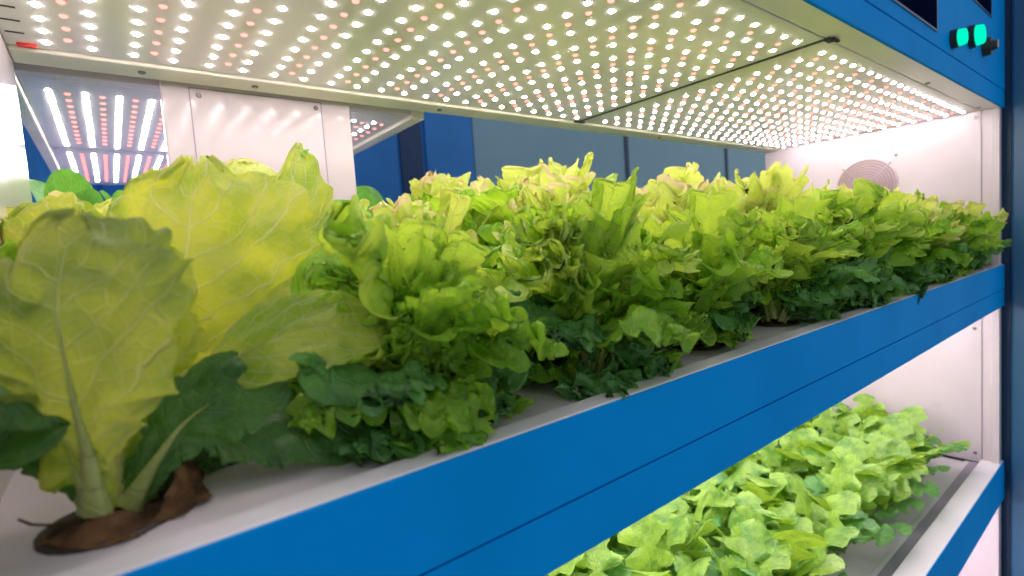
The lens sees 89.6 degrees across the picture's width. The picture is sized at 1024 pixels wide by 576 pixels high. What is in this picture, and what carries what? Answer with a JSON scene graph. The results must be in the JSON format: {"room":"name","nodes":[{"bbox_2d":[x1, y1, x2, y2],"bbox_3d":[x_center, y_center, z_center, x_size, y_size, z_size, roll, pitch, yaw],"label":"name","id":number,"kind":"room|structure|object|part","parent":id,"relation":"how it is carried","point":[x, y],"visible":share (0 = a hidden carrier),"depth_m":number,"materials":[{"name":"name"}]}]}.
{"room":"indoor vertical farm","nodes":[
{"label":"indoor vertical farm","id":0,"kind":"room"},
{"bbox_2d":[472,118,764,191],"bbox_3d":[-0.472,-0.145,3.049,10.000,2.800,0.100,-7,5,-38],"label":"wall","id":1,"kind":"structure","parent":0,"point":[497,144],"depth_m":3.82,"materials":[{"name":"paint"}]},
{"bbox_2d":[471,118,475,179],"bbox_3d":[-0.203,-0.174,3.189,0.040,2.800,0.012,-7,5,-38],"label":"trim","id":2,"kind":"structure","parent":1,"relation":"attached to","point":[471,118],"depth_m":3.14,"materials":[{"name":"black metal"}]},
{"bbox_2d":[624,136,629,180],"bbox_3d":[0.945,-0.321,4.079,0.040,2.800,0.012,-7,5,-38],"label":"trim","id":3,"kind":"structure","parent":1,"relation":"attached to","point":[626,147],"depth_m":4.02,"materials":[{"name":"grey metal"}]},
{"bbox_2d":[724,148,728,180],"bbox_3d":[2.094,-0.468,4.968,0.040,2.800,0.012,-7,5,-38],"label":"trim","id":4,"kind":"structure","parent":1,"relation":"attached to","point":[725,149],"depth_m":4.91,"materials":[{"name":"metal"}]},
{"bbox_3d":[1.246,1.316,1.071,10.000,0.050,5.320,-7,5,-38],"label":"floor","id":5,"kind":"structure","parent":0,"visible":0},
{"bbox_2d":[13,61,423,182],"bbox_3d":[-0.704,0.278,1.308,0.690,2.250,1.060,-7,5,-38],"label":"panel frame","id":6,"kind":"object","parent":5,"relation":"on","point":[47,162],"visible":0.16,"depth_m":0.89,"materials":[{"name":"white plastic"}]},
{"bbox_3d":[-0.981,-0.303,1.081,0.020,0.036,1.060,-7,5,-38],"label":"rail","id":7,"kind":"part","parent":6,"relation":"part of","materials":[{"name":"metal"}]},
{"bbox_3d":[-1.276,0.303,1.510,0.030,2.250,0.040,-7,5,-38],"label":"post","id":8,"kind":"part","parent":6,"relation":"part of","materials":[{"name":"blue metal"}]},
{"bbox_2d":[29,168,103,205],"bbox_3d":[-0.700,-0.028,0.823,0.131,0.306,0.225,-3,4,7],"label":"greens","id":9,"kind":"object","parent":6,"relation":"on","point":[62,180],"visible":0.03,"depth_m":0.79,"materials":[{"name":"green plant"}]},
{"bbox_2d":[51,148,167,184],"bbox_3d":[-0.902,-0.329,1.458,0.568,0.012,0.520,-7,5,-38],"label":"light panel","id":10,"kind":"object","parent":6,"relation":"attached to","point":[98,167],"visible":0.34,"depth_m":1.26,"materials":[{"name":"white plastic"}]},
{"bbox_2d":[100,190,123,199],"bbox_3d":[-0.666,-0.034,0.928,0.276,0.298,0.127,-3,4,8],"label":"greens","id":11,"kind":"object","parent":6,"relation":"on","point":[117,193],"visible":0.02,"depth_m":0.89,"materials":[{"name":"green plant"}]},
{"bbox_2d":[17,75,403,152],"bbox_3d":[-0.587,-0.320,1.053,0.568,0.012,0.487,-7,5,-38],"label":"light panel","id":12,"kind":"object","parent":6,"relation":"attached to","point":[70,114],"visible":0.38,"depth_m":0.90,"materials":[{"name":"white plastic"}]},
{"bbox_3d":[-0.431,-0.327,0.850,0.570,0.030,0.022,-7,5,-38],"label":"rail","id":13,"kind":"part","parent":6,"relation":"part of","materials":[{"name":"white metal"}]},
{"bbox_2d":[356,186,383,211],"bbox_3d":[-0.286,-0.089,1.186,0.233,0.316,0.198,-7,5,-38],"label":"greens","id":14,"kind":"object","parent":6,"relation":"on","point":[363,192],"visible":0.02,"depth_m":1.07,"materials":[{"name":"green plant"}]},
{"bbox_3d":[-0.513,-0.363,1.443,0.030,0.036,1.060,-7,5,-38],"label":"rail","id":15,"kind":"part","parent":6,"relation":"part of","materials":[{"name":"white metal"}]},
{"bbox_2d":[21,112,475,203],"bbox_3d":[-1.373,0.309,2.055,2.880,2.170,0.360,-7,5,-38],"label":"storage cabinet","id":16,"kind":"object","parent":5,"relation":"on","point":[443,143],"visible":0.07,"depth_m":2.50,"materials":[{"name":"blue metal"}]},
{"bbox_3d":[-1.890,0.371,1.444,1.270,2.090,0.017,-7,5,-38],"label":"door","id":17,"kind":"part","parent":16,"relation":"part of","materials":[{"name":"blue metal"}]},
{"bbox_3d":[-0.934,0.249,2.184,1.120,2.090,0.017,-7,5,-38],"label":"door","id":18,"kind":"part","parent":16,"relation":"part of","materials":[{"name":"white metal"}]},
{"bbox_3d":[-0.432,0.184,2.576,0.120,2.090,0.012,-7,5,-38],"label":"door","id":19,"kind":"part","parent":16,"relation":"part of","materials":[{"name":"blue metal"}]},
{"bbox_3d":[-0.262,0.163,2.705,0.270,2.090,0.017,-7,5,-38],"label":"door","id":20,"kind":"part","parent":16,"relation":"part of","materials":[{"name":"blue metal"}]},
{"bbox_2d":[158,80,356,199],"bbox_3d":[-0.349,0.485,0.897,0.280,1.850,0.021,-7,5,-38],"label":"panel","id":21,"kind":"object","parent":5,"relation":"on","point":[226,124],"visible":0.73,"depth_m":0.83,"materials":[{"name":"metal"}]},
{"bbox_2d":[0,0,1023,575],"bbox_3d":[0.369,0.151,0.990,2.094,2.400,0.695,-7,5,-38],"label":"rack","id":22,"kind":"object","parent":5,"relation":"on","point":[557,479],"visible":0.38,"depth_m":0.63,"materials":[{"name":"blue metal"}]},
{"bbox_3d":[-0.443,-0.239,0.395,0.030,0.962,0.603,-7,5,-38],"label":"panel","id":23,"kind":"part","parent":22,"relation":"part of","materials":[{"name":"white metal"}]},
{"bbox_2d":[0,190,111,262],"bbox_3d":[-0.404,0.023,0.525,0.271,0.237,0.266,-7,5,-38],"label":"plant","id":24,"kind":"object","parent":22,"relation":"on","point":[9,249],"visible":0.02,"depth_m":0.42,"materials":[{"name":"green plant"}]},
{"bbox_2d":[0,142,341,372],"bbox_3d":[-0.265,-0.004,0.462,0.299,0.265,0.172,-3,4,17],"label":"plant","id":25,"kind":"object","parent":22,"relation":"on","point":[249,229],"visible":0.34,"depth_m":0.40,"materials":[{"name":"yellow plant"}]},
{"bbox_2d":[0,207,392,555],"bbox_3d":[-0.201,0.044,0.327,0.237,0.186,0.172,-7,5,-38],"label":"plant","id":26,"kind":"object","parent":22,"relation":"on","point":[100,336],"visible":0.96,"depth_m":0.27,"materials":[{"name":"green plant"}]},
{"bbox_3d":[-0.222,0.133,0.289,0.068,0.012,0.068,-7,5,-38],"label":"net pot","id":27,"kind":"part","parent":26,"relation":"part of","materials":[{"name":"plastic"}]},
{"bbox_2d":[359,199,369,209],"bbox_3d":[-0.270,-0.008,0.806,0.234,0.253,0.275,-3,4,9],"label":"plant","id":28,"kind":"object","parent":22,"relation":"on","point":[364,203],"visible":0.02,"depth_m":0.79,"materials":[{"name":"green plant"}]},
{"bbox_3d":[0.147,-0.391,1.199,1.909,0.032,0.052,-7,5,-38],"label":"header rail","id":29,"kind":"part","parent":22,"relation":"part of","materials":[{"name":"white metal"}]},
{"bbox_2d":[335,169,479,213],"bbox_3d":[-0.143,-0.043,0.913,0.358,0.330,0.344,-6,5,-29],"label":"plant","id":30,"kind":"object","parent":22,"relation":"on","point":[417,187],"visible":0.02,"depth_m":0.86,"materials":[{"name":"green plant"}]},
{"bbox_2d":[0,0,823,120],"bbox_3d":[-0.062,-0.328,0.679,0.932,0.014,0.510,-7,5,-38],"label":"light panel","id":31,"kind":"object","parent":22,"relation":"attached to","point":[573,60],"visible":1,"depth_m":0.67,"materials":[{"name":"white metal"}]},
{"bbox_2d":[284,194,568,467],"bbox_3d":[-0.082,0.033,0.395,0.220,0.200,0.202,-2,5,30],"label":"plant","id":32,"kind":"object","parent":22,"relation":"on","point":[419,278],"visible":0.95,"depth_m":0.35,"materials":[{"name":"green plant"}]},
{"bbox_2d":[361,180,503,245],"bbox_3d":[-0.098,-0.018,0.767,0.328,0.272,0.305,-5,4,-8],"label":"plant","id":33,"kind":"object","parent":22,"relation":"on","point":[474,220],"visible":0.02,"depth_m":0.71,"materials":[{"name":"green plant"}]},
{"bbox_2d":[373,188,537,355],"bbox_3d":[-0.084,0.009,0.575,0.246,0.234,0.247,-3,4,12],"label":"plant","id":34,"kind":"object","parent":22,"relation":"on","point":[453,206],"visible":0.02,"depth_m":0.58,"materials":[{"name":"green plant"}]},
{"bbox_2d":[0,282,931,575],"bbox_3d":[0.343,0.042,1.018,1.909,0.012,0.582,-7,5,-38],"label":"tray","id":35,"kind":"object","parent":22,"relation":"on","point":[240,492],"depth_m":0.31,"materials":[{"name":"white plastic"}]},
{"bbox_2d":[454,152,595,224],"bbox_3d":[0.027,-0.066,0.876,0.336,0.302,0.347,-4,4,-5],"label":"plant","id":36,"kind":"object","parent":22,"relation":"on","point":[579,179],"visible":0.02,"depth_m":0.80,"materials":[{"name":"green plant"}]},
{"bbox_2d":[495,157,561,189],"bbox_3d":[0.036,-0.080,1.016,0.333,0.340,0.368,-7,5,-38],"label":"plant","id":37,"kind":"object","parent":22,"relation":"on","point":[511,174],"visible":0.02,"depth_m":0.96,"materials":[{"name":"green plant"}]},
{"bbox_2d":[475,176,646,354],"bbox_3d":[0.067,-0.021,0.711,0.257,0.262,0.259,-4,4,2],"label":"plant","id":38,"kind":"object","parent":22,"relation":"on","point":[535,195],"visible":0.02,"depth_m":0.66,"materials":[{"name":"green plant"}]},
{"bbox_2d":[546,553,587,575],"bbox_3d":[0.029,0.529,0.897,0.265,0.176,0.196,-4,4,0],"label":"plant","id":39,"kind":"object","parent":22,"relation":"on","point":[567,568],"visible":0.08,"depth_m":0.87,"materials":[{"name":"green plant"}]},
{"bbox_2d":[476,167,710,400],"bbox_3d":[0.067,0.003,0.518,0.247,0.238,0.237,-2,5,21],"label":"plant","id":40,"kind":"object","parent":22,"relation":"on","point":[600,289],"visible":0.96,"depth_m":0.47,"materials":[{"name":"green plant"}]},
{"bbox_2d":[561,555,625,575],"bbox_3d":[0.126,0.506,0.980,0.207,0.195,0.228,-7,5,-38],"label":"plant","id":41,"kind":"object","parent":22,"relation":"on","point":[622,557],"visible":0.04,"depth_m":0.91,"materials":[{"name":"green plant"}]},
{"bbox_2d":[556,538,632,575],"bbox_3d":[0.134,0.521,0.844,0.236,0.184,0.251,-7,5,-38],"label":"plant","id":42,"kind":"object","parent":22,"relation":"on","point":[598,558],"visible":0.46,"depth_m":0.89,"materials":[{"name":"green plant"}]},
{"bbox_2d":[587,533,633,568],"bbox_3d":[0.225,0.498,1.058,0.230,0.184,0.181,-7,5,-38],"label":"plant","id":43,"kind":"object","parent":22,"relation":"on","point":[613,543],"visible":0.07,"depth_m":1.03,"materials":[{"name":"green plant"}]},
{"bbox_2d":[587,187,649,200],"bbox_3d":[0.176,-0.064,0.983,0.331,0.266,0.322,-7,5,-38],"label":"plant","id":44,"kind":"object","parent":22,"relation":"on","point":[638,191],"visible":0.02,"depth_m":0.96,"materials":[{"name":"green plant"}]},
{"bbox_2d":[588,513,710,575],"bbox_3d":[0.268,0.500,0.920,0.274,0.198,0.230,-7,5,-38],"label":"plant","id":45,"kind":"object","parent":22,"relation":"on","point":[654,549],"visible":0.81,"depth_m":0.92,"materials":[{"name":"green plant"}]},
{"bbox_2d":[634,174,730,223],"bbox_3d":[0.212,-0.047,0.809,0.270,0.252,0.270,-5,4,-12],"label":"plant","id":46,"kind":"object","parent":22,"relation":"on","point":[664,190],"visible":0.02,"depth_m":0.75,"materials":[{"name":"green plant"}]},
{"bbox_2d":[647,162,720,190],"bbox_3d":[0.344,-0.112,1.128,0.316,0.313,0.336,-4,4,5],"label":"plant","id":47,"kind":"object","parent":22,"relation":"on","point":[689,174],"visible":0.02,"depth_m":1.01,"materials":[{"name":"green plant"}]},
{"bbox_2d":[667,491,721,568],"bbox_3d":[0.332,0.489,1.132,0.244,0.179,0.268,-1,5,36],"label":"plant","id":48,"kind":"object","parent":22,"relation":"on","point":[717,518],"visible":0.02,"depth_m":1.09,"materials":[{"name":"green plant"}]},
{"bbox_2d":[653,491,743,572],"bbox_3d":[0.360,0.487,0.994,0.251,0.199,0.217,-7,5,-33],"label":"plant","id":49,"kind":"object","parent":22,"relation":"on","point":[692,544],"visible":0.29,"depth_m":0.99,"materials":[{"name":"green plant"}]},
{"bbox_2d":[681,470,747,527],"bbox_3d":[0.425,0.466,1.225,0.260,0.198,0.269,-7,5,-38],"label":"plant","id":50,"kind":"object","parent":22,"relation":"on","point":[728,483],"visible":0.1,"depth_m":1.16,"materials":[{"name":"green plant"}]},
{"bbox_2d":[666,173,762,314],"bbox_3d":[0.356,-0.073,0.936,0.307,0.283,0.297,-4,4,-5],"label":"plant","id":51,"kind":"object","parent":22,"relation":"on","point":[703,186],"visible":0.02,"depth_m":0.91,"materials":[{"name":"green plant"}]},
{"bbox_2d":[638,189,793,350],"bbox_3d":[0.227,-0.014,0.627,0.197,0.207,0.245,-4,4,3],"label":"plant","id":52,"kind":"object","parent":22,"relation":"on","point":[721,290],"visible":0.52,"depth_m":0.58,"materials":[{"name":"green plant"}]},
{"bbox_3d":[0.234,0.075,0.641,0.068,0.012,0.068,-7,5,-38],"label":"net pot","id":53,"kind":"part","parent":52,"relation":"part of","materials":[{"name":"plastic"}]},
{"bbox_2d":[684,454,768,509],"bbox_3d":[0.506,0.456,1.296,0.257,0.196,0.260,-4,4,-4],"label":"plant","id":54,"kind":"object","parent":22,"relation":"on","point":[731,470],"visible":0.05,"depth_m":1.29,"materials":[{"name":"green plant"}]},
{"bbox_2d":[673,518,793,575],"bbox_3d":[0.366,0.501,0.847,0.208,0.192,0.276,0,6,40],"label":"plant","id":55,"kind":"object","parent":22,"relation":"on","point":[755,543],"visible":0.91,"depth_m":0.88,"materials":[{"name":"green plant"}]},
{"bbox_2d":[692,477,798,574],"bbox_3d":[0.456,0.496,1.063,0.240,0.158,0.242,-2,5,30],"label":"plant","id":56,"kind":"object","parent":22,"relation":"on","point":[717,495],"visible":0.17,"depth_m":1.09,"materials":[{"name":"green plant"}]},
{"bbox_2d":[714,460,805,517],"bbox_3d":[0.552,0.481,1.149,0.191,0.159,0.214,-7,5,-38],"label":"plant","id":57,"kind":"object","parent":22,"relation":"on","point":[771,495],"visible":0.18,"depth_m":1.16,"materials":[{"name":"green plant"}]},
{"bbox_2d":[734,439,789,467],"bbox_3d":[0.630,0.451,1.364,0.212,0.179,0.254,-3,4,11],"label":"plant","id":58,"kind":"object","parent":22,"relation":"on","point":[775,442],"visible":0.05,"depth_m":1.30,"materials":[{"name":"green plant"}]},
{"bbox_2d":[717,161,809,223],"bbox_3d":[0.503,-0.099,1.012,0.316,0.288,0.286,-7,5,-38],"label":"plant","id":59,"kind":"object","parent":22,"relation":"on","point":[762,191],"visible":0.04,"depth_m":0.99,"materials":[{"name":"green plant"}]},
{"bbox_2d":[584,42,977,148],"bbox_3d":[0.688,-0.425,1.260,0.961,0.012,0.510,-7,5,-38],"label":"light panel","id":60,"kind":"object","parent":22,"relation":"attached to","point":[821,91],"visible":1,"depth_m":1.14,"materials":[{"name":"white plastic"}]},
{"bbox_2d":[735,442,828,502],"bbox_3d":[0.667,0.456,1.240,0.283,0.182,0.205,-4,4,3],"label":"plant","id":61,"kind":"object","parent":22,"relation":"on","point":[772,460],"visible":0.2,"depth_m":1.24,"materials":[{"name":"green plant"}]},
{"bbox_2d":[715,490,859,575],"bbox_3d":[0.497,0.485,0.937,0.242,0.191,0.240,-3,4,9],"label":"plant","id":62,"kind":"object","parent":22,"relation":"on","point":[801,536],"visible":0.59,"depth_m":0.91,"materials":[{"name":"green plant"}]},
{"bbox_2d":[775,427,835,477],"bbox_3d":[0.757,0.449,1.307,0.233,0.172,0.270,-5,5,-19],"label":"plant","id":63,"kind":"object","parent":22,"relation":"on","point":[792,441],"visible":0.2,"depth_m":1.31,"materials":[{"name":"green plant"}]},
{"bbox_2d":[741,194,881,326],"bbox_3d":[0.391,-0.034,0.752,0.219,0.201,0.236,-7,5,-38],"label":"plant","id":64,"kind":"object","parent":22,"relation":"on","point":[803,244],"visible":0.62,"depth_m":0.71,"materials":[{"name":"green plant"}]},
{"bbox_3d":[0.386,0.056,0.759,0.068,0.012,0.068,-7,5,-38],"label":"net pot","id":65,"kind":"part","parent":64,"relation":"part of","materials":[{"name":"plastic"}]},
{"bbox_2d":[668,457,962,575],"bbox_3d":[0.365,0.590,1.077,1.905,0.020,0.534,-7,5,-38],"label":"tray","id":66,"kind":"object","parent":22,"relation":"on","point":[860,559],"depth_m":1.13,"materials":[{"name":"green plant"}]},
{"bbox_2d":[797,415,836,429],"bbox_3d":[0.832,0.436,1.498,0.234,0.160,0.276,-7,5,-38],"label":"plant","id":67,"kind":"object","parent":22,"relation":"on","point":[809,423],"visible":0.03,"depth_m":1.50,"materials":[{"name":"green plant"}]},
{"bbox_2d":[801,406,843,434],"bbox_3d":[0.928,0.421,1.601,0.277,0.161,0.265,-7,5,-38],"label":"plant","id":68,"kind":"object","parent":22,"relation":"on","point":[831,408],"visible":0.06,"depth_m":1.60,"materials":[{"name":"green plant"}]},
{"bbox_2d":[766,474,879,575],"bbox_3d":[0.589,0.472,1.020,0.212,0.191,0.209,-7,5,-38],"label":"plant","id":69,"kind":"object","parent":22,"relation":"on","point":[843,502],"visible":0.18,"depth_m":1.01,"materials":[{"name":"green plant"}]},
{"bbox_2d":[808,179,852,196],"bbox_3d":[0.665,-0.106,1.150,0.295,0.264,0.313,-8,6,-41],"label":"plant","id":70,"kind":"object","parent":22,"relation":"on","point":[843,187],"visible":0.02,"depth_m":1.12,"materials":[{"name":"green plant"}]},
{"bbox_2d":[792,410,878,469],"bbox_3d":[0.848,0.426,1.391,0.267,0.193,0.223,-7,5,-38],"label":"plant","id":71,"kind":"object","parent":22,"relation":"on","point":[825,420],"visible":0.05,"depth_m":1.41,"materials":[{"name":"green plant"}]},
{"bbox_2d":[745,178,929,311],"bbox_3d":[0.524,-0.064,0.888,0.275,0.231,0.252,-5,4,-11],"label":"plant","id":72,"kind":"object","parent":22,"relation":"on","point":[834,209],"visible":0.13,"depth_m":0.81,"materials":[{"name":"green plant"}]},
{"bbox_2d":[783,454,913,554],"bbox_3d":[0.683,0.454,1.104,0.238,0.203,0.242,-6,5,-27],"label":"plant","id":73,"kind":"object","parent":22,"relation":"on","point":[868,486],"visible":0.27,"depth_m":1.08,"materials":[{"name":"green plant"}]},
{"bbox_2d":[814,410,883,442],"bbox_3d":[0.977,0.429,1.467,0.236,0.159,0.212,-2,5,23],"label":"plant","id":74,"kind":"object","parent":22,"relation":"on","point":[847,420],"visible":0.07,"depth_m":1.49,"materials":[{"name":"green plant"}]},
{"bbox_2d":[818,393,887,430],"bbox_3d":[1.060,0.409,1.547,0.204,0.174,0.245,-7,5,-38],"label":"plant","id":75,"kind":"object","parent":22,"relation":"on","point":[866,409],"visible":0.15,"depth_m":1.55,"materials":[{"name":"green plant"}]},
{"bbox_2d":[802,437,924,519],"bbox_3d":[0.789,0.451,1.198,0.232,0.179,0.253,-7,5,-38],"label":"plant","id":76,"kind":"object","parent":22,"relation":"on","point":[898,491],"visible":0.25,"depth_m":1.17,"materials":[{"name":"green plant"}]},
{"bbox_2d":[837,159,898,191],"bbox_3d":[1.078,-0.309,1.569,0.008,0.163,0.163,-7,5,-38],"label":"fan grille","id":77,"kind":"object","parent":22,"relation":"attached to","point":[884,172],"depth_m":1.56,"materials":[{"name":"metal"}]},
{"bbox_2d":[818,431,940,505],"bbox_3d":[0.880,0.440,1.270,0.226,0.177,0.268,-7,5,-38],"label":"plant","id":78,"kind":"object","parent":22,"relation":"on","point":[883,446],"visible":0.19,"depth_m":1.25,"materials":[{"name":"green plant"}]},
{"bbox_3d":[1.082,-0.434,1.576,0.030,0.962,0.603,-7,5,-38],"label":"panel","id":79,"kind":"part","parent":22,"relation":"part of","materials":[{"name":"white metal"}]},
{"bbox_2d":[836,188,944,303],"bbox_3d":[0.681,-0.082,0.987,0.227,0.228,0.248,-1,6,39],"label":"plant","id":80,"kind":"object","parent":22,"relation":"on","point":[901,258],"visible":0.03,"depth_m":0.92,"materials":[{"name":"green plant"}]},
{"bbox_2d":[879,185,924,203],"bbox_3d":[0.969,-0.140,1.403,0.322,0.266,0.301,-6,5,-28],"label":"plant","id":81,"kind":"object","parent":22,"relation":"on","point":[914,198],"visible":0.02,"depth_m":1.32,"materials":[{"name":"green plant"}]},
{"bbox_2d":[864,418,950,479],"bbox_3d":[0.989,0.436,1.314,0.203,0.165,0.252,-1,5,35],"label":"plant","id":82,"kind":"object","parent":22,"relation":"on","point":[900,428],"visible":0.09,"depth_m":1.34,"materials":[{"name":"green plant"}]},
{"bbox_2d":[861,406,969,464],"bbox_3d":[1.075,0.423,1.392,0.225,0.166,0.243,-7,5,-38],"label":"plant","id":83,"kind":"object","parent":22,"relation":"on","point":[914,415],"visible":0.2,"depth_m":1.42,"materials":[{"name":"green plant"}]},
{"bbox_3d":[1.134,0.310,1.632,0.030,0.532,0.603,-7,5,-38],"label":"panel","id":84,"kind":"part","parent":22,"relation":"part of","materials":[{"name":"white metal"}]},
{"bbox_2d":[906,194,974,283],"bbox_3d":[0.840,-0.092,1.119,0.264,0.215,0.256,-7,5,-38],"label":"plant","id":85,"kind":"object","parent":22,"relation":"on","point":[947,258],"visible":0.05,"depth_m":1.03,"materials":[{"name":"green plant"}]},
{"bbox_2d":[922,195,1011,271],"bbox_3d":[1.135,-0.137,1.348,0.245,0.217,0.218,-6,5,-25],"label":"plant","id":86,"kind":"object","parent":22,"relation":"on","point":[974,209],"visible":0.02,"depth_m":1.29,"materials":[{"name":"green plant"}]},
{"bbox_2d":[938,199,1006,277],"bbox_3d":[0.998,-0.107,1.222,0.248,0.194,0.253,-2,5,27],"label":"plant","id":87,"kind":"object","parent":22,"relation":"on","point":[985,224],"visible":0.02,"depth_m":1.15,"materials":[{"name":"green plant"}]},
{"bbox_3d":[1.175,0.887,1.675,0.030,0.623,0.603,-7,5,-38],"label":"panel","id":88,"kind":"part","parent":22,"relation":"part of","materials":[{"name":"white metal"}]},
{"bbox_3d":[1.087,-0.551,1.173,0.042,0.042,0.026,-7,5,-38],"label":"selector knob","id":89,"kind":"part","parent":22,"relation":"part of","materials":[{"name":"black plastic"}]},
{"bbox_3d":[1.341,0.052,1.410,0.033,2.400,0.040,-7,5,-38],"label":"post","id":90,"kind":"part","parent":22,"relation":"part of","materials":[{"name":"metal"}]},
{"bbox_3d":[1.362,0.054,1.359,0.048,2.400,0.063,-7,5,-38],"label":"post","id":91,"kind":"part","parent":22,"relation":"part of","materials":[{"name":"metal"}]}
]}

